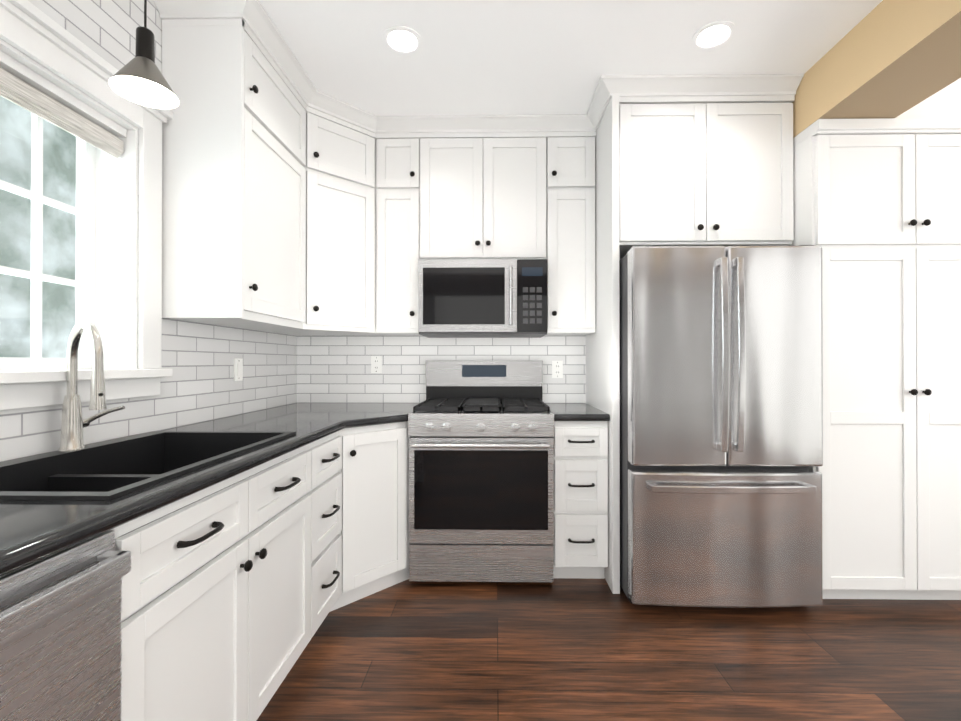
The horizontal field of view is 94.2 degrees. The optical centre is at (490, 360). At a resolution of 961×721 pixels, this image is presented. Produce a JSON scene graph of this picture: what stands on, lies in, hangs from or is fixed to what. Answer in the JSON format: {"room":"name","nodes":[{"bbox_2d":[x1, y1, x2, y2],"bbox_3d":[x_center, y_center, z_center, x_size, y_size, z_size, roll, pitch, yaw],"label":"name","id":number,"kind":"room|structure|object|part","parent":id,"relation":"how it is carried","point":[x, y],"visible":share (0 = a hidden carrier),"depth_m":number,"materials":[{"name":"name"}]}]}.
{"room":"kitchen","nodes":[
{"label":"kitchen","id":0,"kind":"room"},
{"bbox_2d":[0,0,296,461],"bbox_3d":[-1.451,-0.131,-0.736,0.190,2.630,7.500,0,0,1],"label":"wall","id":1,"kind":"structure","parent":0,"point":[200,385],"depth_m":1.81,"materials":[{"name":"tile"}]},
{"bbox_2d":[0,0,172,370],"bbox_3d":[-1.456,-0.474,1.046,0.350,1.046,1.491,0,0,1],"label":"window","id":2,"kind":"structure","parent":1,"relation":"in","point":[32,31],"depth_m":1.64,"materials":[{"name":"white paint"}]},
{"label":"daylight panel","id":3,"kind":"part","parent":2,"relation":"part of","materials":[{"name":"white"}]},
{"bbox_2d":[0,50,126,157],"bbox_3d":[-1.383,-0.807,1.046,0.045,0.107,1.229,0,0,1],"label":"window blind","id":4,"kind":"object","parent":2,"relation":"attached to","point":[27,88],"visible":1,"depth_m":1.41,"materials":[{"name":"beige fabric"}]},
{"bbox_2d":[0,369,172,410],"bbox_3d":[-1.400,0.082,1.043,0.238,0.105,1.491,0,0,1],"label":"window sill","id":5,"kind":"structure","parent":1,"relation":"attached to","point":[20,389],"depth_m":1.36,"materials":[{"name":"white paint"}]},
{"bbox_2d":[162,20,309,331],"bbox_3d":[-1.130,-0.770,2.120,0.367,1.200,0.666,0,0,1],"label":"upper cabinet","id":6,"kind":"object","parent":1,"relation":"attached to","point":[284,211],"depth_m":1.79,"materials":[{"name":"white paint"}]},
{"bbox_2d":[153,0,803,138],"bbox_3d":[0.127,-1.387,2.192,2.878,0.093,0.982,0,0,1],"label":"crown molding","id":7,"kind":"structure","parent":6,"relation":"attached to","point":[262,32],"depth_m":2.30,"materials":[{"name":"white paint"}]},
{"bbox_2d":[234,358,242,380],"bbox_3d":[-1.307,0.048,2.320,0.010,0.116,0.072,0,0,1],"label":"light switch","id":8,"kind":"object","parent":1,"relation":"attached to","point":[238,369],"visible":1,"depth_m":2.31,"materials":[{"name":"white plastic"}]},
{"bbox_2d":[297,336,585,402],"bbox_3d":[1.098,-0.116,3.038,5.600,2.630,0.120,0,0,1],"label":"tile backsplash","id":9,"kind":"structure","parent":0,"point":[333,369],"depth_m":3.00,"materials":[{"name":"tile"}]},
{"bbox_2d":[272,113,385,335],"bbox_3d":[-0.969,-0.768,2.669,0.674,1.200,0.678,0,0,1],"label":"upper cabinet","id":10,"kind":"object","parent":9,"relation":"attached to","point":[348,166],"depth_m":2.56,"materials":[{"name":"white paint"}]},
{"bbox_2d":[371,356,381,372],"bbox_3d":[-0.765,0.027,2.999,0.072,0.116,0.008,0,0,1],"label":"outlet","id":11,"kind":"object","parent":9,"relation":"attached to","point":[376,364],"visible":1,"depth_m":3.00,"materials":[{"name":"white plastic"}]},
{"bbox_2d":[386,138,429,335],"bbox_3d":[-0.554,-0.767,2.818,0.384,1.200,0.368,0,0,1],"label":"upper cabinet","id":12,"kind":"object","parent":9,"relation":"attached to","point":[407,159],"depth_m":2.68,"materials":[{"name":"white paint"}]},
{"bbox_2d":[430,138,493,259],"bbox_3d":[-0.202,-0.984,2.837,0.441,0.765,0.323,0,0,1],"label":"upper cabinet","id":13,"kind":"object","parent":9,"relation":"attached to","point":[461,169],"depth_m":2.68,"materials":[{"name":"white paint"}]},
{"bbox_2d":[418,259,546,337],"bbox_3d":[-0.042,-0.371,2.767,0.754,0.435,0.453,0,0,1],"label":"microwave","id":14,"kind":"object","parent":13,"relation":"attached to","point":[485,298],"visible":1,"depth_m":2.59,"materials":[{"name":"grey metal"}]},
{"bbox_2d":[494,137,549,259],"bbox_3d":[0.119,-0.984,2.832,0.441,0.765,0.323,0,0,1],"label":"upper cabinet","id":15,"kind":"object","parent":9,"relation":"attached to","point":[521,165],"depth_m":2.68,"materials":[{"name":"white paint"}]},
{"bbox_2d":[552,361,562,377],"bbox_3d":[0.448,0.059,2.982,0.072,0.116,0.008,0,0,1],"label":"outlet","id":16,"kind":"object","parent":9,"relation":"attached to","point":[557,369],"visible":1,"depth_m":2.98,"materials":[{"name":"white plastic"}]},
{"bbox_2d":[545,137,594,335],"bbox_3d":[0.456,-0.767,2.826,0.354,1.200,0.323,0,0,1],"label":"upper cabinet","id":17,"kind":"object","parent":9,"relation":"attached to","point":[571,264],"depth_m":2.67,"materials":[{"name":"white paint"}]},
{"bbox_2d":[595,95,793,274],"bbox_3d":[1.121,-0.985,2.642,0.903,0.766,0.673,0,0,1],"label":"upper cabinet","id":18,"kind":"object","parent":9,"relation":"attached to","point":[708,173],"depth_m":2.31,"materials":[{"name":"white paint"}]},
{"bbox_2d":[258,0,882,115],"bbox_3d":[1.046,-1.466,-0.616,5.600,0.040,7.800,0,0,1],"label":"ceiling","id":19,"kind":"structure","parent":0,"point":[507,57],"depth_m":2.03,"materials":[{"name":"white paint"}]},
{"bbox_2d":[108,0,178,108],"bbox_3d":[-0.997,-1.105,1.291,0.162,0.666,0.162,0,0,1],"label":"pendant light","id":20,"kind":"object","parent":19,"relation":"hanging from","point":[139,78],"visible":1,"depth_m":1.28,"materials":[{"name":"black metal"}]},
{"bbox_2d":[382,26,422,54],"bbox_3d":[-0.393,-1.432,2.001,0.180,0.006,0.180,0,0,1],"label":"recessed light","id":21,"kind":"object","parent":19,"relation":"in","point":[401,40],"visible":1,"depth_m":2.00,"materials":[{"name":"white plastic"}]},
{"bbox_2d":[691,20,736,50],"bbox_3d":[0.985,-1.432,1.972,0.180,0.006,0.180,0,0,1],"label":"recessed light","id":22,"kind":"object","parent":19,"relation":"in","point":[713,35],"visible":1,"depth_m":1.97,"materials":[{"name":"white plastic"}]},
{"bbox_2d":[792,0,960,137],"bbox_3d":[1.708,-1.307,-0.777,0.360,0.278,7.498,0,0,1],"label":"soffit","id":23,"kind":"structure","parent":19,"relation":"attached to","point":[889,58],"depth_m":1.85,"materials":[{"name":"beige paint"}]},
{"bbox_2d":[896,78,960,117],"bbox_3d":[2.914,-1.294,2.556,1.953,0.278,0.798,0,0,1],"label":"wall","id":24,"kind":"structure","parent":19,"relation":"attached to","point":[945,102],"depth_m":2.17,"materials":[{"name":"white paint"}]},
{"bbox_2d":[256,578,960,720],"bbox_3d":[1.046,1.224,-0.627,5.600,0.080,7.800,0,0,1],"label":"floor","id":25,"kind":"structure","parent":0,"point":[569,649],"depth_m":1.78,"materials":[{"name":"brown wood"}]},
{"bbox_2d":[0,530,130,720],"bbox_3d":[-0.992,0.755,0.561,0.632,0.868,0.597,0,0,1],"label":"dishwasher","id":26,"kind":"object","parent":25,"relation":"on","point":[60,636],"visible":0.94,"depth_m":0.74,"materials":[{"name":"grey metal"}]},
{"bbox_2d":[136,425,351,680],"bbox_3d":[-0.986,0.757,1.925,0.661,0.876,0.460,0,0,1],"label":"base cabinet","id":27,"kind":"object","parent":25,"relation":"on","point":[260,545],"depth_m":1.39,"materials":[{"name":"white paint"}]},
{"bbox_2d":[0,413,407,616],"bbox_3d":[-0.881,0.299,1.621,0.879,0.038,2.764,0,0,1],"label":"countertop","id":28,"kind":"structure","parent":27,"relation":"on","point":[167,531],"depth_m":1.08,"materials":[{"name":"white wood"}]},
{"bbox_2d":[58,321,124,451],"bbox_3d":[-1.184,0.077,1.323,0.222,0.385,0.188,0,0,1],"label":"faucet","id":29,"kind":"object","parent":28,"relation":"on","point":[72,423],"depth_m":1.33,"materials":[{"name":"silver metal"}]},
{"bbox_2d":[0,429,299,520],"bbox_3d":[-1.023,0.385,1.295,0.552,0.231,0.820,0,0,1],"label":"sink","id":30,"kind":"object","parent":28,"relation":"in","point":[71,482],"depth_m":1.26,"materials":[{"name":"black stone"}]},
{"bbox_2d":[220,405,415,601],"bbox_3d":[-0.868,0.759,2.550,0.879,0.876,0.901,0,0,1],"label":"base cabinet","id":31,"kind":"object","parent":25,"relation":"on","point":[380,475],"depth_m":2.26,"materials":[{"name":"white paint"}]},
{"bbox_2d":[408,361,553,581],"bbox_3d":[-0.044,0.599,2.612,0.758,1.198,0.697,0,0,1],"label":"range","id":32,"kind":"object","parent":25,"relation":"on","point":[481,434],"visible":1,"depth_m":2.33,"materials":[{"name":"grey metal"}]},
{"bbox_2d":[553,421,607,578],"bbox_3d":[0.486,0.760,2.672,0.290,0.876,0.618,0,0,1],"label":"base cabinet","id":33,"kind":"object","parent":25,"relation":"on","point":[580,448],"depth_m":2.36,"materials":[{"name":"white paint"}]},
{"bbox_2d":[545,403,609,424],"bbox_3d":[0.485,0.303,2.662,0.290,0.038,0.643,0,0,1],"label":"countertop","id":34,"kind":"structure","parent":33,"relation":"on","point":[562,411],"depth_m":2.38,"materials":[{"name":"black stone"}]},
{"bbox_2d":[619,245,822,606],"bbox_3d":[1.118,0.325,2.473,0.891,1.745,0.905,0,0,1],"label":"refrigerator","id":35,"kind":"object","parent":25,"relation":"on","point":[721,399],"visible":0.96,"depth_m":2.09,"materials":[{"name":"silver metal"}]},
{"bbox_2d":[794,118,960,599],"bbox_3d":[2.053,0.023,2.552,0.960,2.349,0.818,0,0,1],"label":"tall cabinet","id":36,"kind":"object","parent":25,"relation":"on","point":[871,207],"depth_m":2.15,"materials":[{"name":"white paint"}]},
{"label":"outside","id":37,"kind":"structure","parent":0,"visible":0},
{"bbox_2d":[0,96,75,357],"bbox_3d":[-3.878,-1.550,3.054,0.050,6.500,24.000,0,0,1],"label":"window glass","id":38,"kind":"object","parent":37,"point":[5,222],"depth_m":3.73,"materials":[{"name":"clear glass"}]}
]}

